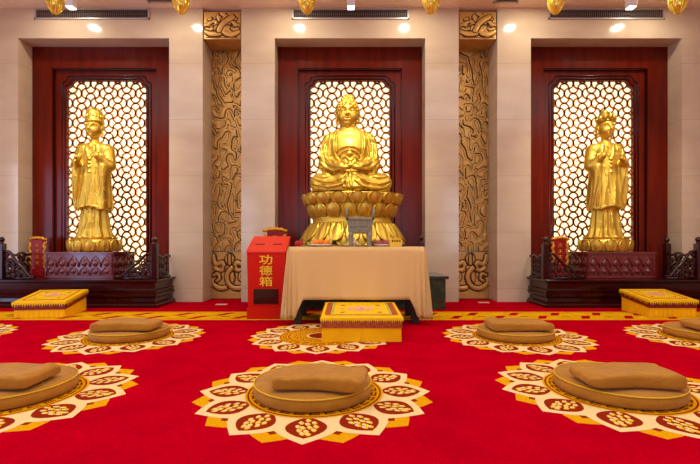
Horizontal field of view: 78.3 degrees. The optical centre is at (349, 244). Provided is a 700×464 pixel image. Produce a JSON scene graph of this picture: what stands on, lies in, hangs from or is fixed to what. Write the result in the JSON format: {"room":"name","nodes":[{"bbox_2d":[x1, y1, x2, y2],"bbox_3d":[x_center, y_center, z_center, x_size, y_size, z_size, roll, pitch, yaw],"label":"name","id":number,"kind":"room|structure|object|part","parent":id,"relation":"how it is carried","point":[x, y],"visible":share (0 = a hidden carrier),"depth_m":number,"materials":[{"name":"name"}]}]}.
{"room":"house of worship","nodes":[
{"label":"house of worship","id":0,"kind":"room"},
{"bbox_2d":[0,8,699,301],"bbox_3d":[0.000,-1.425,7.250,14.000,4.650,0.900,0,0,0],"label":"wall","id":1,"kind":"structure","parent":0,"point":[263,30],"depth_m":6.80,"materials":[{"name":"beige stone"}]},
{"bbox_2d":[34,9,149,19],"bbox_3d":[-4.072,-3.645,6.790,1.819,0.160,0.019,0,0,0],"label":"air vent","id":2,"kind":"object","parent":1,"relation":"in","point":[39,14],"visible":0.91,"depth_m":6.79,"materials":[{"name":"silver metal"}]},
{"bbox_2d":[32,47,168,274],"bbox_3d":[-4.055,-1.185,7.235,2.380,4.170,0.270,0,0,0],"label":"screen","id":3,"kind":"object","parent":1,"relation":"attached to","point":[129,85],"visible":0.57,"depth_m":7.16,"materials":[{"name":"red wood"}]},
{"bbox_3d":[-4.055,-1.163,7.142,1.726,3.526,0.060,0,0,0],"label":"moulding","id":4,"kind":"part","parent":3,"relation":"part of","materials":[{"name":"red paint"}]},
{"bbox_3d":[-4.055,-1.155,7.186,1.800,3.610,0.050,0,0,0],"label":"panel","id":5,"kind":"part","parent":3,"relation":"part of","materials":[{"name":"red wood"}]},
{"bbox_3d":[-4.055,-1.150,7.355,1.480,3.340,0.030,0,0,0],"label":"light panel","id":6,"kind":"part","parent":3,"relation":"part of","materials":[{"name":"beige"}]},
{"bbox_2d":[204,12,240,49],"bbox_3d":[-2.025,-3.482,7.000,0.590,0.435,0.440,0,0,0],"label":"block","id":7,"kind":"object","parent":1,"relation":"attached to","point":[222,30],"visible":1,"depth_m":6.81,"materials":[{"name":"brown"}]},
{"bbox_2d":[211,50,240,297],"bbox_3d":[-2.025,-1.385,7.260,0.606,4.570,0.100,0,0,0],"label":"panel","id":8,"kind":"object","parent":1,"relation":"attached to","point":[226,64],"visible":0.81,"depth_m":7.25,"materials":[{"name":"brown"}]},
{"bbox_3d":[-2.025,0.848,7.265,0.606,0.105,0.070,0,0,0],"label":"skirting","id":9,"kind":"part","parent":8,"relation":"part of","materials":[{"name":"brown wood"}]},
{"bbox_2d":[278,47,421,246],"bbox_3d":[0.000,-1.185,7.235,2.370,4.170,0.270,0,0,0],"label":"screen","id":10,"kind":"object","parent":1,"relation":"attached to","point":[385,83],"visible":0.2,"depth_m":7.10,"materials":[{"name":"red wood"}]},
{"bbox_3d":[0.000,-1.163,7.142,1.726,3.526,0.060,0,0,0],"label":"moulding","id":11,"kind":"part","parent":10,"relation":"part of","materials":[{"name":"red paint"}]},
{"bbox_3d":[0.000,-1.150,7.355,1.480,3.340,0.030,0,0,0],"label":"light panel","id":12,"kind":"part","parent":10,"relation":"part of","materials":[{"name":"beige"}]},
{"bbox_3d":[0.000,-1.155,7.186,1.800,3.610,0.050,0,0,0],"label":"panel","id":13,"kind":"part","parent":10,"relation":"part of","materials":[{"name":"red wood"}]},
{"bbox_2d":[292,9,408,19],"bbox_3d":[0.008,-3.645,6.790,1.850,0.160,0.019,0,0,0],"label":"air vent","id":14,"kind":"object","parent":1,"relation":"in","point":[297,14],"visible":0.91,"depth_m":6.79,"materials":[{"name":"silver metal"}]},
{"bbox_2d":[459,50,488,297],"bbox_3d":[2.025,-1.385,7.260,0.606,4.570,0.100,0,0,0],"label":"panel","id":15,"kind":"object","parent":1,"relation":"attached to","point":[473,64],"visible":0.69,"depth_m":7.25,"materials":[{"name":"brown"}]},
{"bbox_3d":[2.025,0.848,7.265,0.606,0.105,0.070,0,0,0],"label":"skirting","id":16,"kind":"part","parent":15,"relation":"part of","materials":[{"name":"brown wood"}]},
{"bbox_2d":[459,12,495,49],"bbox_3d":[2.025,-3.482,7.000,0.590,0.435,0.440,0,0,0],"label":"block","id":17,"kind":"object","parent":1,"relation":"attached to","point":[477,30],"visible":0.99,"depth_m":6.81,"materials":[{"name":"brown"}]},
{"bbox_2d":[531,47,667,274],"bbox_3d":[4.055,-1.185,7.235,2.380,4.170,0.270,0,0,0],"label":"screen","id":18,"kind":"object","parent":1,"relation":"attached to","point":[571,87],"visible":0.65,"depth_m":7.16,"materials":[{"name":"red wood"}]},
{"bbox_3d":[4.055,-1.150,7.355,1.480,3.340,0.030,0,0,0],"label":"light panel","id":19,"kind":"part","parent":18,"relation":"part of","materials":[{"name":"beige"}]},
{"bbox_3d":[4.055,-1.155,7.186,1.800,3.610,0.050,0,0,0],"label":"panel","id":20,"kind":"part","parent":18,"relation":"part of","materials":[{"name":"red wood"}]},
{"bbox_3d":[4.055,-1.163,7.142,1.726,3.526,0.060,0,0,0],"label":"moulding","id":21,"kind":"part","parent":18,"relation":"part of","materials":[{"name":"red paint"}]},
{"bbox_2d":[548,9,664,19],"bbox_3d":[4.048,-3.645,6.790,1.834,0.160,0.019,0,0,0],"label":"air vent","id":22,"kind":"object","parent":1,"relation":"in","point":[565,14],"visible":0.92,"depth_m":6.79,"materials":[{"name":"silver metal"}]},
{"bbox_2d":[0,0,699,11],"bbox_3d":[0.000,-3.825,1.750,14.000,0.150,11.900,0,0,0],"label":"ceiling","id":23,"kind":"structure","parent":0,"point":[207,5],"depth_m":6.71,"materials":[{"name":"beige paint"}]},
{"bbox_2d":[45,0,64,14],"bbox_3d":[-4.253,-3.538,6.200,0.233,0.422,0.233,0,0,22],"label":"pendant lamp","id":24,"kind":"object","parent":23,"relation":"hanging from","point":[56,7],"visible":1,"depth_m":6.16,"materials":[{"name":"gold glass"}]},
{"bbox_2d":[65,0,76,9],"bbox_3d":[-4.023,-3.582,6.200,0.110,0.334,0.110,0,0,0],"label":"spotlight","id":25,"kind":"object","parent":23,"relation":"attached to","point":[70,4],"visible":1,"depth_m":6.16,"materials":[{"name":"white metal"}]},
{"bbox_2d":[146,0,172,2],"bbox_3d":[-2.878,-3.740,6.420,0.476,0.019,0.440,0,0,0],"label":"ceiling vent","id":26,"kind":"object","parent":23,"relation":"in","point":[148,1],"visible":0.6,"depth_m":6.61,"materials":[{"name":"silver metal"}]},
{"bbox_2d":[172,0,189,14],"bbox_3d":[-2.437,-3.538,6.200,0.233,0.422,0.233,0,0,22],"label":"pendant lamp","id":27,"kind":"object","parent":23,"relation":"hanging from","point":[181,6],"visible":1,"depth_m":6.15,"materials":[{"name":"gold metal"}]},
{"bbox_2d":[298,0,315,14],"bbox_3d":[-0.620,-3.538,6.200,0.233,0.422,0.233,0,0,22],"label":"pendant lamp","id":28,"kind":"object","parent":23,"relation":"hanging from","point":[306,6],"visible":1,"depth_m":6.15,"materials":[{"name":"gold metal"}]},
{"bbox_2d":[347,0,354,9],"bbox_3d":[0.014,-3.582,6.200,0.110,0.334,0.110,0,0,0],"label":"spotlight","id":29,"kind":"object","parent":23,"relation":"attached to","point":[350,3],"visible":1,"depth_m":6.14,"materials":[{"name":"white metal"}]},
{"bbox_2d":[422,0,439,14],"bbox_3d":[1.168,-3.538,6.200,0.233,0.422,0.233,0,0,22],"label":"pendant lamp","id":30,"kind":"object","parent":23,"relation":"hanging from","point":[430,6],"visible":1,"depth_m":6.15,"materials":[{"name":"gold metal"}]},
{"bbox_2d":[493,0,519,2],"bbox_3d":[2.402,-3.740,6.420,0.384,0.019,0.440,0,0,0],"label":"ceiling vent","id":31,"kind":"object","parent":23,"relation":"in","point":[495,1],"visible":1,"depth_m":6.61,"materials":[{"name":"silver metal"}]},
{"bbox_2d":[547,0,564,14],"bbox_3d":[2.970,-3.538,6.200,0.233,0.422,0.233,0,0,22],"label":"pendant lamp","id":32,"kind":"object","parent":23,"relation":"hanging from","point":[555,7],"visible":1,"depth_m":6.15,"materials":[{"name":"gold metal"}]},
{"bbox_2d":[625,0,636,9],"bbox_3d":[4.052,-3.582,6.200,0.110,0.334,0.110,0,0,0],"label":"spotlight","id":33,"kind":"object","parent":23,"relation":"attached to","point":[629,4],"visible":1,"depth_m":6.16,"materials":[{"name":"white metal"}]},
{"bbox_2d":[667,0,687,14],"bbox_3d":[4.729,-3.538,6.200,0.233,0.422,0.233,0,0,22],"label":"pendant lamp","id":34,"kind":"object","parent":23,"relation":"hanging from","point":[676,7],"visible":1,"depth_m":6.16,"materials":[{"name":"gold metal"}]},
{"bbox_2d":[206,298,493,300],"bbox_3d":[0.000,0.966,1.750,14.000,0.108,11.900,0,0,0],"label":"floor","id":35,"kind":"structure","parent":0,"point":[211,298],"depth_m":7.33,"materials":[{"name":"red carpet"}]},
{"bbox_2d":[0,299,699,463],"bbox_3d":[-0.015,0.903,1.595,13.930,0.018,11.190,0,0,0],"label":"carpet","id":36,"kind":"object","parent":35,"relation":"on","point":[447,392],"visible":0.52,"depth_m":2.58,"materials":[{"name":"red carpet"}]},
{"bbox_2d":[0,364,78,410],"bbox_3d":[-2.065,0.852,2.605,0.720,0.084,0.720,0,0,0],"label":"floor cushion","id":37,"kind":"object","parent":36,"relation":"on","point":[68,378],"visible":0.6,"depth_m":2.46,"materials":[{"name":"beige fabric"}]},
{"bbox_2d":[0,363,60,389],"bbox_3d":[-2.069,0.767,2.522,0.562,0.087,0.310,0,0,-2],"label":"mat","id":38,"kind":"object","parent":37,"relation":"on","point":[12,375],"visible":1,"depth_m":2.48,"materials":[{"name":"beige fabric"}]},
{"bbox_2d":[11,289,88,317],"bbox_3d":[-3.885,0.755,5.610,0.636,0.282,0.641,0,0,-9],"label":"stool","id":39,"kind":"object","parent":36,"relation":"on","point":[41,303],"visible":1,"depth_m":5.37,"materials":[{"name":"fabric"}]},
{"bbox_2d":[0,237,175,307],"bbox_3d":[-4.075,0.389,6.617,2.640,1.022,0.955,0,0,0],"label":"platform","id":40,"kind":"object","parent":36,"relation":"on","point":[155,289],"visible":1,"depth_m":6.19,"materials":[{"name":"red wood"}]},
{"bbox_3d":[-5.070,0.238,6.260,0.085,0.520,0.085,0,0,0],"label":"post","id":41,"kind":"part","parent":40,"relation":"part of","materials":[{"name":"red wood"}]},
{"bbox_3d":[-5.070,0.301,6.570,0.040,0.396,0.534,0,0,0],"label":"railing panel","id":42,"kind":"part","parent":40,"relation":"part of","materials":[{"name":"red wood"}]},
{"bbox_3d":[-4.808,0.286,6.260,0.441,0.427,0.040,0,0,0],"label":"railing panel","id":43,"kind":"part","parent":40,"relation":"part of","materials":[{"name":"red wood"}]},
{"bbox_2d":[27,236,46,275],"bbox_3d":[-5.000,0.175,6.880,0.308,0.646,0.140,0,0,0],"label":"tablet","id":44,"kind":"object","parent":40,"relation":"on","point":[36,247],"visible":0.77,"depth_m":6.87,"materials":[{"name":"red wood"}]},
{"bbox_2d":[43,251,135,277],"bbox_3d":[-4.045,0.301,6.735,1.050,0.394,0.690,0,0,0],"label":"plinth","id":45,"kind":"object","parent":40,"relation":"on","point":[67,264],"visible":0.98,"depth_m":6.42,"materials":[{"name":"red wood"}]},
{"bbox_3d":[-4.045,0.298,6.416,0.995,0.320,0.052,0,0,0],"label":"carved panel","id":46,"kind":"part","parent":45,"relation":"part of","materials":[{"name":"red wood"}]},
{"bbox_3d":[-3.546,0.298,6.740,0.052,0.320,0.645,0,0,0],"label":"carved panel","id":47,"kind":"part","parent":45,"relation":"part of","materials":[{"name":"red wood"}]},
{"bbox_2d":[66,107,122,251],"bbox_3d":[-4.000,-1.022,6.740,0.793,2.245,0.675,0,0,0],"label":"statue","id":48,"kind":"object","parent":40,"relation":"on","point":[93,163],"visible":1,"depth_m":6.59,"materials":[{"name":"gold metal"}]},
{"bbox_3d":[-4.000,-2.025,6.740,0.277,0.240,0.274,0,0,0],"label":"crown","id":49,"kind":"part","parent":48,"relation":"part of","materials":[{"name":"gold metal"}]},
{"bbox_3d":[-3.152,0.306,6.260,0.539,0.387,0.040,0,0,0],"label":"railing panel","id":50,"kind":"part","parent":40,"relation":"part of","materials":[{"name":"red wood"}]},
{"bbox_3d":[-2.840,0.238,6.260,0.085,0.520,0.085,0,0,0],"label":"post","id":51,"kind":"part","parent":40,"relation":"part of","materials":[{"name":"red wood"}]},
{"bbox_3d":[-2.840,0.316,6.542,0.040,0.366,0.480,0,0,0],"label":"railing panel","id":52,"kind":"part","parent":40,"relation":"part of","materials":[{"name":"red wood"}]},
{"bbox_2d":[88,323,169,342],"bbox_3d":[-2.170,0.852,4.250,0.720,0.084,0.720,0,0,-30],"label":"floor cushion","id":53,"kind":"object","parent":36,"relation":"on","point":[109,336],"visible":0.56,"depth_m":3.97,"materials":[{"name":"beige fabric"}]},
{"bbox_2d":[90,318,162,331],"bbox_3d":[-2.140,0.765,4.150,0.581,0.093,0.313,0,0,-1],"label":"mat","id":54,"kind":"object","parent":53,"relation":"on","point":[113,324],"visible":1,"depth_m":4.01,"materials":[{"name":"beige fabric"}]},
{"bbox_2d":[246,236,290,318],"bbox_3d":[-1.022,0.393,5.445,0.481,1.015,0.450,0,0,0],"label":"box","id":55,"kind":"object","parent":36,"relation":"on","point":[266,255],"visible":0.99,"depth_m":5.23,"materials":[{"name":"red wood"}]},
{"bbox_3d":[-1.022,-0.011,5.440,0.481,0.208,0.440,0,0,0],"label":"lid","id":56,"kind":"part","parent":55,"relation":"part of","materials":[{"name":"red wood"}]},
{"bbox_2d":[253,363,371,412],"bbox_3d":[-0.225,0.852,2.630,0.720,0.084,0.720,0,0,-40],"label":"floor cushion","id":57,"kind":"object","parent":36,"relation":"on","point":[300,401],"visible":0.64,"depth_m":2.35,"materials":[{"name":"beige fabric"}]},
{"bbox_2d":[271,364,367,392],"bbox_3d":[-0.170,0.767,2.497,0.535,0.083,0.303,0,0,6],"label":"mat","id":58,"kind":"object","parent":57,"relation":"on","point":[323,377],"visible":1,"depth_m":2.38,"materials":[{"name":"beige fabric"}]},
{"bbox_2d":[294,300,418,323],"bbox_3d":[0.075,0.468,5.210,1.520,0.865,0.700,0,0,0],"label":"altar table","id":59,"kind":"object","parent":36,"relation":"on","point":[409,309],"visible":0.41,"depth_m":4.93,"materials":[{"name":"brown wood"},{"name":"black wood"}]},
{"bbox_3d":[-0.595,0.537,4.930,0.080,0.725,0.080,0,0,0],"label":"leg","id":60,"kind":"part","parent":59,"relation":"part of","materials":[{"name":"black wood"}]},
{"bbox_3d":[-0.595,0.537,5.490,0.080,0.725,0.080,0,0,0],"label":"leg","id":61,"kind":"part","parent":59,"relation":"part of","materials":[{"name":"black wood"}]},
{"bbox_2d":[280,246,432,319],"bbox_3d":[0.075,0.423,5.213,1.726,0.808,0.919,0,0,0],"label":"tablecloth","id":62,"kind":"object","parent":59,"relation":"on","point":[329,272],"visible":0.99,"depth_m":4.82,"materials":[{"name":"brown fabric"}]},
{"bbox_2d":[295,241,307,245],"bbox_3d":[-0.569,-0.017,5.015,0.157,0.072,0.088,0,0,-21],"label":"flower","id":63,"kind":"object","parent":62,"relation":"on","point":[297,243],"visible":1,"depth_m":4.97,"materials":[{"name":"red plant"}]},
{"bbox_2d":[307,244,332,246],"bbox_3d":[-0.357,0.006,5.120,0.310,0.026,0.310,0,0,0],"label":"plate","id":64,"kind":"object","parent":62,"relation":"on","point":[318,245],"visible":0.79,"depth_m":5.01,"materials":[{"name":"beige ceramic"}]},
{"bbox_2d":[345,208,374,246],"bbox_3d":[0.118,-0.205,5.060,0.346,0.448,0.234,0,0,0],"label":"incense burner","id":65,"kind":"object","parent":62,"relation":"on","point":[356,225],"visible":1,"depth_m":4.96,"materials":[{"name":"grey metal"}]},
{"bbox_3d":[0.010,-0.064,4.992,0.068,0.165,0.068,0,0,0],"label":"leg","id":66,"kind":"part","parent":65,"relation":"part of","materials":[{"name":"grey metal"}]},
{"bbox_3d":[0.226,-0.064,4.992,0.068,0.165,0.068,0,0,0],"label":"leg","id":67,"kind":"part","parent":65,"relation":"part of","materials":[{"name":"grey metal"}]},
{"bbox_2d":[373,244,389,246],"bbox_3d":[0.377,0.006,5.140,0.200,0.026,0.200,0,0,0],"label":"plate","id":68,"kind":"object","parent":62,"relation":"on","point":[377,245],"visible":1,"depth_m":5.07,"materials":[{"name":"beige ceramic"}]},
{"bbox_2d":[389,237,402,246],"bbox_3d":[0.535,-0.037,5.012,0.156,0.112,0.045,0,0,0],"label":"card sign","id":69,"kind":"object","parent":62,"relation":"on","point":[395,242],"visible":1,"depth_m":5.00,"materials":[{"name":"orange"}]},
{"bbox_3d":[0.745,0.537,5.490,0.080,0.725,0.080,0,0,0],"label":"leg","id":70,"kind":"part","parent":59,"relation":"part of","materials":[{"name":"black wood"}]},
{"bbox_3d":[0.745,0.537,4.930,0.080,0.725,0.080,0,0,0],"label":"leg","id":71,"kind":"part","parent":59,"relation":"part of","materials":[{"name":"black wood"}]},
{"bbox_2d":[319,302,403,341],"bbox_3d":[0.110,0.767,4.385,0.796,0.258,0.861,0,0,0],"label":"stool","id":72,"kind":"object","parent":36,"relation":"on","point":[340,321],"visible":1,"depth_m":3.98,"materials":[{"name":"fabric"}]},
{"bbox_2d":[307,272,448,309],"bbox_3d":[0.000,0.665,6.523,2.740,0.470,1.146,0,0,0],"label":"pedestal","id":73,"kind":"object","parent":36,"relation":"on","point":[437,280],"visible":0.17,"depth_m":5.98,"materials":[{"name":"black wood"}]},
{"bbox_2d":[262,227,286,235],"bbox_3d":[-1.090,0.084,6.250,0.374,0.693,0.140,0,0,0],"label":"tablet","id":74,"kind":"object","parent":73,"relation":"on","point":[275,231],"visible":0.2,"depth_m":6.24,"materials":[{"name":"red"}]},
{"bbox_2d":[299,94,405,245],"bbox_3d":[0.037,-1.098,6.560,1.615,2.396,1.220,0,0,0],"label":"statue","id":75,"kind":"object","parent":73,"relation":"on","point":[349,162],"visible":0.92,"depth_m":6.24,"materials":[{"name":"gold metal"}]},
{"bbox_2d":[416,235,423,246],"bbox_3d":[1.000,0.146,6.384,0.075,0.571,0.764,0,0,0],"label":"railing","id":76,"kind":"object","parent":73,"relation":"on","point":[421,243],"visible":0.06,"depth_m":6.01,"materials":[{"name":"red wood"}]},
{"bbox_3d":[1.000,0.195,6.040,0.075,0.470,0.075,0,0,0],"label":"post","id":77,"kind":"part","parent":76,"relation":"part of","materials":[{"name":"red wood"}]},
{"bbox_2d":[477,323,554,342],"bbox_3d":[1.625,0.852,4.240,0.720,0.084,0.720,0,0,20],"label":"floor cushion","id":78,"kind":"object","parent":36,"relation":"on","point":[484,331],"visible":0.63,"depth_m":3.96,"materials":[{"name":"beige fabric"}]},
{"bbox_2d":[484,317,553,331],"bbox_3d":[1.625,0.764,4.150,0.581,0.094,0.301,0,0,1],"label":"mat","id":79,"kind":"object","parent":78,"relation":"on","point":[496,324],"visible":1,"depth_m":4.01,"materials":[{"name":"beige fabric"}]},
{"bbox_2d":[526,237,699,307],"bbox_3d":[4.093,0.389,6.617,2.605,1.022,0.955,0,0,0],"label":"platform","id":80,"kind":"object","parent":36,"relation":"on","point":[546,290],"visible":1,"depth_m":6.19,"materials":[{"name":"red wood"}]},
{"bbox_3d":[2.840,0.316,6.542,0.040,0.366,0.480,0,0,0],"label":"railing panel","id":81,"kind":"part","parent":80,"relation":"part of","materials":[{"name":"red wood"}]},
{"bbox_3d":[2.840,0.238,6.260,0.085,0.520,0.085,0,0,0],"label":"post","id":82,"kind":"part","parent":80,"relation":"part of","materials":[{"name":"red wood"}]},
{"bbox_2d":[551,236,571,275],"bbox_3d":[3.360,0.175,6.880,0.308,0.646,0.140,0,0,0],"label":"tablet","id":83,"kind":"object","parent":80,"relation":"on","point":[558,247],"visible":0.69,"depth_m":6.87,"materials":[{"name":"red wood"}]},
{"bbox_3d":[3.152,0.306,6.260,0.539,0.387,0.040,0,0,0],"label":"railing panel","id":84,"kind":"part","parent":80,"relation":"part of","materials":[{"name":"red wood"}]},
{"bbox_2d":[566,251,656,277],"bbox_3d":[4.045,0.301,6.735,1.050,0.394,0.690,0,0,0],"label":"plinth","id":85,"kind":"object","parent":80,"relation":"on","point":[631,264],"visible":0.97,"depth_m":6.42,"materials":[{"name":"red wood"}]},
{"bbox_3d":[3.546,0.298,6.740,0.052,0.320,0.645,0,0,0],"label":"carved panel","id":86,"kind":"part","parent":85,"relation":"part of","materials":[{"name":"red wood"}]},
{"bbox_2d":[577,110,633,251],"bbox_3d":[4.000,-1.012,6.740,0.793,2.225,0.675,0,0,0],"label":"statue","id":87,"kind":"object","parent":85,"relation":"on","point":[606,163],"visible":1,"depth_m":6.59,"materials":[{"name":"gold metal"}]},
{"bbox_3d":[4.000,-2.018,6.717,0.291,0.215,0.291,0,0,45],"label":"crown","id":88,"kind":"part","parent":87,"relation":"part of","materials":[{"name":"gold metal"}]},
{"bbox_2d":[619,149,624,158],"bbox_3d":[4.085,-1.365,6.455,0.076,0.140,0.075,0,0,0],"label":"vase","id":89,"kind":"object","parent":87,"relation":"on","point":[622,155],"depth_m":6.44,"materials":[{"name":"gold metal"}]},
{"bbox_3d":[4.045,0.298,6.416,0.995,0.320,0.052,0,0,0],"label":"carved panel","id":90,"kind":"part","parent":85,"relation":"part of","materials":[{"name":"red wood"}]},
{"bbox_3d":[5.070,0.238,6.880,0.085,0.520,0.085,0,0,0],"label":"post","id":91,"kind":"part","parent":80,"relation":"part of","materials":[{"name":"red wood"}]},
{"bbox_3d":[5.070,0.301,6.570,0.040,0.396,0.534,0,0,0],"label":"railing panel","id":92,"kind":"part","parent":80,"relation":"part of","materials":[{"name":"red wood"}]},
{"bbox_3d":[4.808,0.286,6.260,0.442,0.427,0.040,0,0,0],"label":"railing panel","id":93,"kind":"part","parent":80,"relation":"part of","materials":[{"name":"red wood"}]},
{"bbox_3d":[5.070,0.238,6.260,0.085,0.520,0.085,0,0,0],"label":"post","id":94,"kind":"part","parent":80,"relation":"part of","materials":[{"name":"red wood"}]},
{"bbox_2d":[553,362,690,409],"bbox_3d":[1.655,0.852,2.665,0.720,0.084,0.720,0,0,10],"label":"floor cushion","id":95,"kind":"object","parent":36,"relation":"on","point":[632,398],"visible":0.59,"depth_m":2.39,"materials":[{"name":"beige fabric"}]},
{"bbox_2d":[569,362,687,389],"bbox_3d":[1.622,0.765,2.538,0.543,0.092,0.304,0,0,1],"label":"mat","id":96,"kind":"object","parent":95,"relation":"on","point":[610,374],"visible":1,"depth_m":2.42,"materials":[{"name":"beige fabric"}]},
{"bbox_2d":[619,289,698,316],"bbox_3d":[4.035,0.753,5.650,0.641,0.287,0.621,0,0,0],"label":"stool","id":97,"kind":"object","parent":36,"relation":"on","point":[646,302],"visible":1,"depth_m":5.43,"materials":[{"name":"fabric"}]},
{"bbox_2d":[662,322,699,339],"bbox_3d":[3.530,0.852,4.250,0.720,0.084,0.720,0,0,-21],"label":"floor cushion","id":98,"kind":"object","parent":36,"relation":"on","point":[672,328],"visible":0.8,"depth_m":4.18,"materials":[{"name":"beige fabric"}]},
{"bbox_2d":[680,318,699,329],"bbox_3d":[3.554,0.765,4.120,0.582,0.090,0.314,0,0,0],"label":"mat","id":99,"kind":"object","parent":98,"relation":"on","point":[691,323],"visible":1,"depth_m":4.14,"materials":[{"name":"beige fabric"}]}
]}

